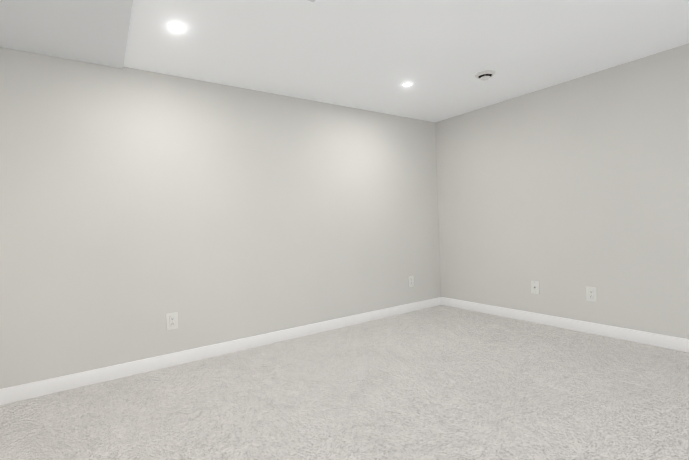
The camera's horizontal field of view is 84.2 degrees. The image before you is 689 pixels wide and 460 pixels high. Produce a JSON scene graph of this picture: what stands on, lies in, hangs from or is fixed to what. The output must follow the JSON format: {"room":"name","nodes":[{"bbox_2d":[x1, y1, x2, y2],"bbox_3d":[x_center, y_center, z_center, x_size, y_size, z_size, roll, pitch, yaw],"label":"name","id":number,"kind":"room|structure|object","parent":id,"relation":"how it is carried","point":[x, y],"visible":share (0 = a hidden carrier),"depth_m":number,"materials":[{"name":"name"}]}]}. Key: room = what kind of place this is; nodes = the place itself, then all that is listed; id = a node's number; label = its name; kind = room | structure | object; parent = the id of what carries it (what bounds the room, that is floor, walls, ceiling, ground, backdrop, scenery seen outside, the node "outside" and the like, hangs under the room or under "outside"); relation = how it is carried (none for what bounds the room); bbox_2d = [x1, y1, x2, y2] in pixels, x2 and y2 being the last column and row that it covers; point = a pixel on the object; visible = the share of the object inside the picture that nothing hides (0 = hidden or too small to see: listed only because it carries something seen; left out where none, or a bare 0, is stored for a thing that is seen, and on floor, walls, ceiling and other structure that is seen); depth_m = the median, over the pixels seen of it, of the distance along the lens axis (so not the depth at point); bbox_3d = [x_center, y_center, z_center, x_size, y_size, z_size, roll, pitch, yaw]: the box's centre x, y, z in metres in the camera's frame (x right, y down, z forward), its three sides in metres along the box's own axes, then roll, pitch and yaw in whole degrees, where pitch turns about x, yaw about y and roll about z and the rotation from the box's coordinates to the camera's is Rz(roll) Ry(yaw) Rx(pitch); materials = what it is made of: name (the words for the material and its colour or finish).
{"room":"empty carpeted room","nodes":[
{"label":"empty carpeted room","id":0,"kind":"room"},
{"bbox_2d":[0,47,440,388],"bbox_3d":[-0.921,-0.109,3.586,5.440,2.400,0.120,-3,1,-35],"label":"wall","id":1,"kind":"structure","parent":0,"point":[137,206],"depth_m":3.21,"materials":[{"name":"beige paint"}]},
{"bbox_2d":[166,312,177,329],"bbox_3d":[-1.422,0.752,3.146,0.089,0.137,0.009,-3,1,-35],"label":"outlet","id":2,"kind":"object","parent":1,"relation":"attached to","point":[171,321],"visible":1,"depth_m":3.14,"materials":[{"name":"white plastic"}]},
{"bbox_2d":[0,297,441,404],"bbox_3d":[-0.839,1.038,3.548,5.200,0.102,0.016,-3,1,-35],"label":"baseboard","id":3,"kind":"structure","parent":1,"relation":"attached to","point":[44,387],"depth_m":3.19,"materials":[{"name":"white"}]},
{"bbox_2d":[408,276,413,286],"bbox_3d":[0.826,0.637,4.725,0.089,0.137,0.009,-3,1,-35],"label":"outlet","id":4,"kind":"object","parent":1,"relation":"attached to","point":[410,281],"visible":1,"depth_m":4.72,"materials":[{"name":"white plastic"}]},
{"bbox_2d":[0,305,688,459],"bbox_3d":[0.424,1.118,1.755,5.440,0.100,4.640,-3,1,-35],"label":"floor","id":5,"kind":"structure","parent":0,"point":[441,382],"depth_m":2.37,"materials":[{"name":"carpet"}]},
{"bbox_2d":[0,0,688,121],"bbox_3d":[0.329,-1.371,1.717,5.440,0.118,4.640,-3,1,-35],"label":"ceiling","id":6,"kind":"structure","parent":0,"point":[372,55],"depth_m":2.70,"materials":[{"name":"white paint"}]},
{"bbox_2d":[168,23,184,30],"bbox_3d":[-1.066,-1.284,2.417,0.102,0.005,0.102,-3,1,-35],"label":"recessed light","id":7,"kind":"object","parent":6,"relation":"in","point":[175,27],"visible":1,"depth_m":2.42,"materials":[{"name":"white"}]},
{"bbox_2d":[402,82,412,85],"bbox_3d":[0.588,-1.365,3.579,0.102,0.005,0.102,-3,1,-35],"label":"recessed light","id":8,"kind":"object","parent":6,"relation":"in","point":[407,84],"visible":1,"depth_m":3.58,"materials":[{"name":"white"}]},
{"bbox_2d":[475,70,494,80],"bbox_3d":[1.254,-1.365,3.400,0.174,0.052,0.174,-3,1,-35],"label":"ceiling vent","id":9,"kind":"object","parent":6,"relation":"in","point":[485,75],"visible":1,"depth_m":3.37,"materials":[{"name":"white metal"}]},
{"bbox_2d":[435,43,688,338],"bbox_3d":[2.586,-0.238,3.215,0.120,2.400,4.520,-3,1,-35],"label":"wall","id":10,"kind":"structure","parent":0,"point":[564,194],"depth_m":3.62,"materials":[{"name":"beige paint"}]},
{"bbox_2d":[531,280,539,293],"bbox_3d":[1.995,0.602,3.996,0.017,0.137,0.089,-3,1,-35],"label":"outlet","id":11,"kind":"object","parent":10,"relation":"attached to","point":[534,287],"visible":1,"depth_m":4.00,"materials":[{"name":"white plastic"}]},
{"bbox_2d":[441,297,688,351],"bbox_3d":[2.540,0.914,3.242,0.016,0.102,4.400,-3,1,-35],"label":"baseboard","id":12,"kind":"structure","parent":10,"relation":"attached to","point":[663,341],"depth_m":3.64,"materials":[{"name":"white"}]},
{"bbox_2d":[586,286,596,301],"bbox_3d":[2.306,0.600,3.561,0.009,0.137,0.089,-3,1,-35],"label":"outlet","id":13,"kind":"object","parent":10,"relation":"attached to","point":[591,293],"visible":1,"depth_m":3.56,"materials":[{"name":"white plastic"}]}
]}

